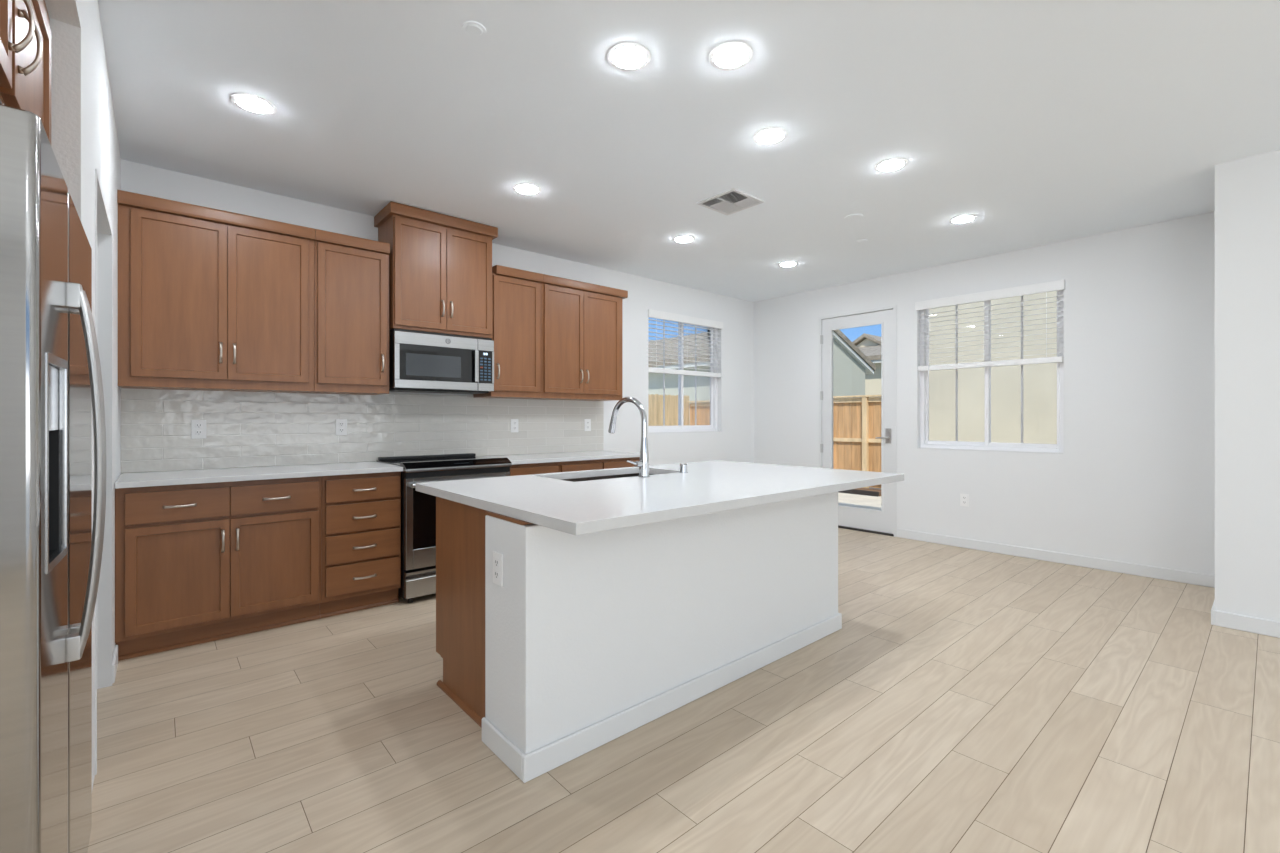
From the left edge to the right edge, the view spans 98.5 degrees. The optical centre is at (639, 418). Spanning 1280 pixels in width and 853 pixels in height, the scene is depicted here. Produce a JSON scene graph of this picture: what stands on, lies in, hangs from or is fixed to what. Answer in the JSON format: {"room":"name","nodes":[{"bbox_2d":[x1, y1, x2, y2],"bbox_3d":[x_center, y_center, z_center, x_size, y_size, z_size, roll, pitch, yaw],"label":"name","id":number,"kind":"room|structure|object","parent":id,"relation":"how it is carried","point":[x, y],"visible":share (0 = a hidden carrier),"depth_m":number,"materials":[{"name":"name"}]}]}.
{"room":"kitchen","nodes":[
{"label":"kitchen","id":0,"kind":"room"},
{"bbox_2d":[45,0,120,788],"bbox_3d":[-1.969,-0.141,1.913,0.120,2.743,3.352,0,0,-41],"label":"wall","id":1,"kind":"structure","parent":0,"point":[84,139],"depth_m":1.75,"materials":[{"name":"white paint"}]},
{"bbox_2d":[0,0,50,143],"bbox_3d":[-1.490,-0.835,0.966,0.627,0.531,1.005,0,0,-41],"label":"upper cabinet","id":2,"kind":"object","parent":1,"relation":"attached to","point":[25,31],"visible":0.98,"depth_m":1.10,"materials":[{"name":"brown wood"}]},
{"bbox_2d":[95,169,111,774],"bbox_3d":[-2.214,0.182,2.190,0.134,2.097,0.863,0,0,-41],"label":"trim","id":3,"kind":"structure","parent":1,"relation":"attached to","point":[103,231],"depth_m":2.53,"materials":[{"name":"white paint"}]},
{"bbox_2d":[112,645,117,683],"bbox_3d":[-2.546,1.185,2.675,0.012,0.090,0.300,0,0,-41],"label":"baseboard","id":4,"kind":"structure","parent":1,"relation":"attached to","point":[115,654],"depth_m":2.62,"materials":[{"name":"white paint"}]},
{"bbox_2d":[121,159,753,472],"bbox_3d":[-1.161,-0.141,4.936,7.142,2.743,0.140,0,0,-41],"label":"wall","id":5,"kind":"structure","parent":0,"point":[735,386],"depth_m":5.78,"materials":[{"name":"white paint"}]},
{"bbox_2d":[117,189,314,392],"bbox_3d":[-2.550,-0.700,3.374,0.924,1.044,0.384,0,0,-41],"label":"upper cabinet","id":6,"kind":"object","parent":5,"relation":"attached to","point":[210,299],"visible":1,"depth_m":3.21,"materials":[{"name":"brown wood"}]},
{"bbox_2d":[308,229,389,394],"bbox_3d":[-2.027,-0.700,3.830,0.461,1.044,0.384,0,0,-41],"label":"upper cabinet","id":7,"kind":"object","parent":5,"relation":"attached to","point":[351,273],"visible":0.98,"depth_m":3.70,"materials":[{"name":"brown wood"}]},
{"bbox_2d":[121,388,603,472],"bbox_3d":[-1.695,0.061,4.371,3.524,0.511,0.008,0,0,-41],"label":"wall tiles","id":8,"kind":"structure","parent":5,"relation":"attached to","point":[244,429],"depth_m":3.92,"materials":[{"name":"white tile"}]},
{"bbox_2d":[191,420,205,438],"bbox_3d":[-2.750,0.065,3.439,0.074,0.118,0.009,0,0,-41],"label":"wall outlet","id":9,"kind":"object","parent":8,"relation":"attached to","point":[198,427],"visible":1,"depth_m":3.44,"materials":[{"name":"white plastic"}]},
{"bbox_2d":[195,423,201,427],"bbox_3d":[-2.749,0.043,3.438,0.034,0.031,0.004,0,0,-41],"label":"socket","id":10,"kind":"object","parent":9,"relation":"attached to","point":[197,425],"depth_m":3.44,"materials":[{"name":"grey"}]},
{"bbox_2d":[195,430,201,434],"bbox_3d":[-2.749,0.086,3.438,0.034,0.031,0.004,0,0,-41],"label":"socket","id":11,"kind":"object","parent":9,"relation":"attached to","point":[197,432],"depth_m":3.44,"materials":[{"name":"grey plastic"}]},
{"bbox_2d":[336,419,346,435],"bbox_3d":[-2.146,0.060,3.967,0.074,0.118,0.009,0,0,-41],"label":"wall outlet","id":12,"kind":"object","parent":8,"relation":"attached to","point":[341,424],"visible":1,"depth_m":3.96,"materials":[{"name":"white plastic"}]},
{"bbox_2d":[511,419,517,431],"bbox_3d":[-1.107,0.060,4.874,0.074,0.118,0.009,0,0,-41],"label":"wall outlet","id":13,"kind":"object","parent":8,"relation":"attached to","point":[514,422],"visible":1,"depth_m":4.87,"materials":[{"name":"white plastic"}]},
{"bbox_2d":[584,419,590,430],"bbox_3d":[-0.511,0.060,5.394,0.074,0.118,0.009,0,0,-41],"label":"wall outlet","id":14,"kind":"object","parent":8,"relation":"attached to","point":[587,422],"visible":1,"depth_m":5.39,"materials":[{"name":"white plastic"}]},
{"bbox_2d":[374,201,497,337],"bbox_3d":[-1.550,-1.073,4.231,0.803,0.870,0.408,0,0,-41],"label":"upper cabinet","id":15,"kind":"object","parent":5,"relation":"attached to","point":[440,265],"visible":0.99,"depth_m":4.06,"materials":[{"name":"brown wood"}]},
{"bbox_2d":[389,329,493,393],"bbox_3d":[-1.542,-0.419,4.221,0.747,0.429,0.416,0,0,-41],"label":"microwave oven","id":16,"kind":"object","parent":15,"relation":"attached to","point":[419,361],"visible":1,"depth_m":4.06,"materials":[{"name":"silver metal"}]},
{"bbox_2d":[473,265,542,398],"bbox_3d":[-1.103,-0.700,4.636,0.456,1.044,0.384,0,0,-41],"label":"upper cabinet","id":17,"kind":"object","parent":5,"relation":"attached to","point":[516,293],"visible":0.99,"depth_m":4.52,"materials":[{"name":"brown wood"}]},
{"bbox_2d":[530,274,627,400],"bbox_3d":[-0.582,-0.700,5.091,0.925,1.044,0.384,0,0,-41],"label":"upper cabinet","id":18,"kind":"object","parent":5,"relation":"attached to","point":[581,322],"visible":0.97,"depth_m":4.92,"materials":[{"name":"brown wood"}]},
{"bbox_2d":[648,317,721,432],"bbox_3d":[0.497,-0.503,6.381,1.196,1.322,0.143,0,0,-41],"label":"window","id":19,"kind":"structure","parent":5,"relation":"in","point":[681,428],"depth_m":6.54,"materials":[{"name":"white plastic"}]},
{"bbox_2d":[648,309,722,377],"bbox_3d":[0.531,-0.841,6.341,1.220,0.672,0.077,0,0,-41],"label":"window blind","id":20,"kind":"object","parent":19,"relation":"attached to","point":[656,314],"visible":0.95,"depth_m":6.28,"materials":[{"name":"white plastic"}]},
{"bbox_2d":[485,492,837,754],"bbox_3d":[0.284,0.799,2.675,2.061,0.862,0.313,0,0,-41],"label":"wall","id":21,"kind":"structure","parent":0,"point":[581,631],"depth_m":2.21,"materials":[{"name":"white paint"}]},
{"bbox_2d":[493,551,502,586],"bbox_3d":[-0.524,0.550,2.028,0.009,0.118,0.074,0,0,-41],"label":"wall outlet","id":22,"kind":"object","parent":21,"relation":"attached to","point":[497,557],"visible":1,"depth_m":2.02,"materials":[{"name":"white plastic"}]},
{"bbox_2d":[495,558,498,567],"bbox_3d":[-0.525,0.528,2.026,0.004,0.031,0.034,0,0,-41],"label":"socket","id":23,"kind":"object","parent":22,"relation":"attached to","point":[496,559],"depth_m":2.02,"materials":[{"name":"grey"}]},
{"bbox_2d":[495,570,498,579],"bbox_3d":[-0.525,0.573,2.026,0.004,0.031,0.034,0,0,-41],"label":"socket","id":24,"kind":"object","parent":22,"relation":"attached to","point":[496,571],"depth_m":2.02,"materials":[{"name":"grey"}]},
{"bbox_2d":[482,613,841,782],"bbox_3d":[0.289,1.185,2.670,2.091,0.090,0.328,0,0,-41],"label":"baseboard","id":25,"kind":"structure","parent":21,"relation":"attached to","point":[527,767],"depth_m":2.19,"materials":[{"name":"white paint"}]},
{"bbox_2d":[87,528,1279,852],"bbox_3d":[1.122,1.260,0.921,8.902,0.060,8.912,0,0,-41],"label":"floor","id":26,"kind":"structure","parent":0,"point":[963,700],"depth_m":2.08,"materials":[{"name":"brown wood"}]},
{"bbox_2d":[0,100,105,852],"bbox_3d":[-1.512,0.365,0.967,0.834,1.730,0.910,0,0,-41],"label":"refrigerator","id":27,"kind":"object","parent":26,"relation":"on","point":[51,386],"visible":1,"depth_m":0.91,"materials":[{"name":"grey metal"}]},
{"bbox_2d":[68,192,105,852],"bbox_3d":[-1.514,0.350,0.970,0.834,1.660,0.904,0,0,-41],"label":"door","id":28,"kind":"structure","parent":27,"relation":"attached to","point":[85,386],"depth_m":1.22,"materials":[{"name":"grey metal"}]},
{"bbox_2d":[115,476,321,660],"bbox_3d":[-2.468,0.789,3.274,0.916,0.882,0.642,0,0,-41],"label":"base cabinet","id":29,"kind":"object","parent":26,"relation":"on","point":[195,564],"visible":0.98,"depth_m":3.02,"materials":[{"name":"brown wood"}]},
{"bbox_2d":[115,461,402,488],"bbox_3d":[-2.290,0.332,3.427,1.382,0.030,0.631,0,0,-41],"label":"countertop","id":30,"kind":"structure","parent":29,"relation":"on","point":[161,478],"depth_m":3.25,"materials":[{"name":"white stone"}]},
{"bbox_2d":[320,471,400,617],"bbox_3d":[-1.946,0.789,3.729,0.465,0.882,0.642,0,0,-41],"label":"base cabinet","id":31,"kind":"object","parent":26,"relation":"on","point":[361,513],"visible":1,"depth_m":3.51,"materials":[{"name":"brown wood"}]},
{"bbox_2d":[376,453,511,602],"bbox_3d":[-1.447,0.758,4.097,0.763,0.945,0.724,0,0,-41],"label":"range","id":32,"kind":"object","parent":26,"relation":"on","point":[418,509],"visible":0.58,"depth_m":3.72,"materials":[{"name":"silver metal"}]},
{"bbox_2d":[376,456,486,465],"bbox_3d":[-1.499,0.323,4.157,0.763,0.026,0.535,0,0,-41],"label":"cooktop","id":33,"kind":"object","parent":32,"relation":"in","point":[397,460],"depth_m":4.19,"materials":[{"name":"black glass"}]},
{"bbox_2d":[436,497,532,727],"bbox_3d":[0.071,0.793,2.908,2.037,0.876,0.975,0,0,-41],"label":"base cabinet","id":34,"kind":"object","parent":26,"relation":"on","point":[460,528],"visible":0.25,"depth_m":2.37,"materials":[{"name":"brown wood"}]},
{"bbox_2d":[416,460,903,534],"bbox_3d":[0.206,0.336,2.944,2.276,0.038,1.387,0,0,-41],"label":"countertop","id":35,"kind":"structure","parent":34,"relation":"on","point":[548,500],"depth_m":2.44,"materials":[{"name":"white stone"}]},
{"bbox_2d":[563,473,655,481],"bbox_3d":[-0.159,0.465,3.199,0.829,0.220,0.427,0,0,-41],"label":"sink","id":36,"kind":"object","parent":35,"relation":"in","point":[633,474],"visible":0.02,"depth_m":3.42,"materials":[{"name":"silver metal"}]},
{"bbox_2d":[608,397,649,476],"bbox_3d":[-0.089,0.096,3.095,0.141,0.441,0.323,0,0,-41],"label":"kitchen faucet","id":37,"kind":"object","parent":35,"relation":"on","point":[643,464],"visible":1,"depth_m":3.01,"materials":[{"name":"silver metal"}]},
{"bbox_2d":[639,437,649,476],"bbox_3d":[0.023,0.208,3.023,0.066,0.216,0.066,0,0,-41],"label":"faucet","id":38,"kind":"object","parent":37,"relation":"attached to","point":[644,455],"depth_m":3.00,"materials":[{"name":"silver metal"}]},
{"bbox_2d":[679,464,687,472],"bbox_3d":[0.255,0.290,3.233,0.054,0.052,0.054,0,0,-41],"label":"air gap","id":39,"kind":"object","parent":35,"relation":"on","point":[683,467],"visible":1,"depth_m":3.21,"materials":[{"name":"silver metal"}]},
{"bbox_2d":[509,462,558,475],"bbox_3d":[-1.013,0.789,4.543,0.468,0.882,0.642,0,0,-41],"label":"base cabinet","id":40,"kind":"object","parent":26,"relation":"on","point":[551,467],"visible":0.02,"depth_m":4.33,"materials":[{"name":"brown wood"}]},
{"bbox_2d":[559,457,639,471],"bbox_3d":[-0.506,0.789,4.986,0.876,0.882,0.642,0,0,-41],"label":"base cabinet","id":41,"kind":"object","parent":26,"relation":"on","point":[567,466],"visible":0.04,"depth_m":4.72,"materials":[{"name":"brown wood"}]},
{"bbox_2d":[479,450,639,464],"bbox_3d":[-0.673,0.332,4.838,1.372,0.030,0.631,0,0,-41],"label":"countertop","id":42,"kind":"structure","parent":41,"relation":"on","point":[584,455],"depth_m":4.68,"materials":[{"name":"white stone"}]},
{"bbox_2d":[98,0,1279,301],"bbox_3d":[1.084,-1.587,0.888,9.082,0.150,9.192,0,0,-41],"label":"ceiling","id":43,"kind":"structure","parent":0,"point":[1044,122],"depth_m":2.77,"materials":[{"name":"white paint"}]},
{"bbox_2d":[230,93,276,114],"bbox_3d":[-1.855,-1.507,2.651,0.184,0.011,0.184,0,0,-41],"label":"recessed light","id":44,"kind":"object","parent":43,"relation":"in","point":[252,103],"visible":1,"depth_m":2.64,"materials":[{"name":"white paint"}]},
{"bbox_2d":[462,21,485,37],"bbox_3d":[-0.643,-1.508,2.141,0.090,0.008,0.090,0,0,-41],"label":"smoke detector","id":45,"kind":"object","parent":43,"relation":"attached to","point":[474,29],"visible":1,"depth_m":2.13,"materials":[{"name":"white paint"}]},
{"bbox_2d":[513,183,540,194],"bbox_3d":[-0.744,-1.507,3.632,0.184,0.011,0.184,0,0,-41],"label":"recessed light","id":46,"kind":"object","parent":43,"relation":"in","point":[522,188],"visible":1,"depth_m":3.61,"materials":[{"name":"white"}]},
{"bbox_2d":[607,42,650,70],"bbox_3d":[-0.046,-1.507,2.307,0.184,0.011,0.184,0,0,-41],"label":"recessed light","id":47,"kind":"object","parent":43,"relation":"in","point":[625,56],"visible":1,"depth_m":2.29,"materials":[{"name":"white"}]},
{"bbox_2d":[673,235,694,242],"bbox_3d":[0.370,-1.507,4.641,0.184,0.011,0.184,0,0,-41],"label":"recessed light","id":48,"kind":"object","parent":43,"relation":"in","point":[684,238],"visible":1,"depth_m":4.62,"materials":[{"name":"white plastic"}]},
{"bbox_2d":[697,188,763,214],"bbox_3d":[0.630,-1.508,3.845,0.330,0.010,0.330,0,0,-41],"label":"ceiling vent","id":49,"kind":"object","parent":43,"relation":"in","point":[731,201],"visible":1,"depth_m":3.83,"materials":[{"name":"white"}]},
{"bbox_2d":[709,41,752,69],"bbox_3d":[0.379,-1.507,2.300,0.184,0.011,0.184,0,0,-41],"label":"recessed light","id":50,"kind":"object","parent":43,"relation":"in","point":[730,55],"visible":1,"depth_m":2.29,"materials":[{"name":"white"}]},
{"bbox_2d":[752,127,787,144],"bbox_3d":[0.695,-1.507,2.951,0.184,0.011,0.184,0,0,-41],"label":"recessed light","id":51,"kind":"object","parent":43,"relation":"in","point":[770,135],"visible":1,"depth_m":2.94,"materials":[{"name":"white"}]},
{"bbox_2d":[778,261,797,266],"bbox_3d":[1.446,-1.507,5.390,0.184,0.011,0.184,0,0,-41],"label":"recessed light","id":52,"kind":"object","parent":43,"relation":"in","point":[788,263],"visible":1,"depth_m":5.37,"materials":[{"name":"white plastic"}]},
{"bbox_2d":[845,214,862,220],"bbox_3d":[1.603,-1.508,4.135,0.130,0.008,0.130,0,0,-41],"label":"smoke detector","id":53,"kind":"object","parent":43,"relation":"attached to","point":[852,217],"visible":1,"depth_m":4.12,"materials":[{"name":"white paint"}]},
{"bbox_2d":[856,239,867,242],"bbox_3d":[1.889,-1.508,4.693,0.090,0.008,0.090,0,0,-41],"label":"sprinkler cover","id":54,"kind":"object","parent":43,"relation":"attached to","point":[861,240],"visible":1,"depth_m":4.68,"materials":[{"name":"white paint"}]},
{"bbox_2d":[874,158,907,171],"bbox_3d":[1.496,-1.507,3.288,0.184,0.011,0.184,0,0,-41],"label":"recessed light","id":55,"kind":"object","parent":43,"relation":"in","point":[892,164],"visible":1,"depth_m":3.27,"materials":[{"name":"white"}]},
{"bbox_2d":[949,215,976,223],"bbox_3d":[2.445,-1.507,4.176,0.184,0.011,0.184,0,0,-41],"label":"recessed light","id":56,"kind":"object","parent":43,"relation":"in","point":[963,218],"visible":1,"depth_m":4.16,"materials":[{"name":"white"}]},
{"bbox_2d":[754,211,1214,574],"bbox_3d":[4.453,-0.141,3.828,0.140,2.743,8.912,0,0,-41],"label":"wall","id":57,"kind":"structure","parent":0,"point":[1133,479],"depth_m":4.59,"materials":[{"name":"white paint"}]},
{"bbox_2d":[819,305,896,536],"bbox_3d":[2.417,0.022,6.124,0.188,2.416,0.903,0,0,-41],"label":"door","id":58,"kind":"structure","parent":57,"relation":"in","point":[883,521],"depth_m":5.94,"materials":[{"name":"white paint"}]},
{"bbox_2d":[960,494,968,506],"bbox_3d":[3.098,0.775,5.268,0.009,0.118,0.074,0,0,-41],"label":"wall outlet","id":59,"kind":"object","parent":57,"relation":"attached to","point":[964,498],"visible":1,"depth_m":5.26,"materials":[{"name":"white plastic"}]},
{"bbox_2d":[919,290,1062,453],"bbox_3d":[3.260,-0.434,5.192,0.143,1.470,1.200,0,0,-41],"label":"window","id":60,"kind":"structure","parent":57,"relation":"in","point":[925,443],"depth_m":5.20,"materials":[{"name":"white plastic"}]},
{"bbox_2d":[915,280,1064,396],"bbox_3d":[3.221,-0.701,5.158,0.077,0.962,1.224,0,0,-41],"label":"window blind","id":61,"kind":"object","parent":60,"relation":"attached to","point":[1057,285],"visible":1,"depth_m":5.09,"materials":[{"name":"white plastic"}]},
{"bbox_2d":[897,529,1279,637],"bbox_3d":[4.607,1.185,2.735,1.065,0.090,7.063,0,0,-41],"label":"baseboard","id":62,"kind":"structure","parent":57,"relation":"attached to","point":[1200,579],"depth_m":4.41,"materials":[{"name":"white paint"}]},
{"bbox_2d":[1215,150,1279,621],"bbox_3d":[5.381,-0.141,1.860,1.050,2.743,4.726,0,0,-41],"label":"wall","id":63,"kind":"structure","parent":0,"point":[1247,190],"depth_m":3.19,"materials":[{"name":"white paint"}]},
{"label":"outside","id":64,"kind":"structure","parent":0,"visible":0},
{"bbox_2d":[838,487,880,509],"bbox_3d":[6.306,1.351,20.105,24.058,0.080,38.000,0,0,-41],"label":"ground","id":65,"kind":"structure","parent":64,"point":[844,499],"depth_m":8.86,"materials":[{"name":"concrete"}]},
{"bbox_2d":[648,394,688,425],"bbox_3d":[-1.373,0.337,11.319,6.817,1.828,0.060,0,0,-41],"label":"wooden fence","id":66,"kind":"object","parent":65,"relation":"on","point":[655,402],"visible":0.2,"depth_m":13.03,"materials":[{"name":"brown wood"}]},
{"bbox_2d":[648,330,875,424],"bbox_3d":[-0.614,-0.719,20.602,5.830,4.059,16.430,0,0,-41],"label":"house","id":67,"kind":"structure","parent":65,"relation":"on","point":[851,365],"depth_m":15.33,"materials":[{"name":"grey paint"}]},
{"bbox_2d":[688,395,880,487],"bbox_3d":[2.844,0.440,11.599,0.140,1.742,5.017,0,0,-41],"label":"wooden fence","id":68,"kind":"object","parent":65,"relation":"on","point":[856,421],"visible":0.18,"depth_m":10.29,"materials":[{"name":"brown wood"}]},
{"bbox_2d":[838,489,878,496],"bbox_3d":[2.563,1.270,10.971,0.050,0.080,4.440,0,0,-41],"label":"edging","id":69,"kind":"object","parent":65,"relation":"on","point":[851,491],"visible":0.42,"depth_m":9.50,"materials":[{"name":"grey"}]},
{"bbox_2d":[853,333,880,394],"bbox_3d":[11.177,-1.020,20.042,7.580,4.660,12.780,0,0,-41],"label":"house","id":70,"kind":"structure","parent":65,"relation":"on","point":[870,345],"depth_m":18.83,"materials":[{"name":"beige paint"}]},
{"bbox_2d":[856,488,880,495],"bbox_3d":[2.617,1.286,11.350,0.530,0.050,4.940,0,0,-41],"label":"bed","id":71,"kind":"object","parent":65,"relation":"on","point":[866,489],"visible":0.14,"depth_m":9.84,"materials":[{"name":"wood"}]},
{"bbox_2d":[929,291,1056,443],"bbox_3d":[9.972,-2.255,7.509,5.900,7.130,11.000,0,0,-41],"label":"house","id":72,"kind":"structure","parent":65,"relation":"on","point":[1039,380],"depth_m":8.66,"materials":[{"name":"beige paint"}]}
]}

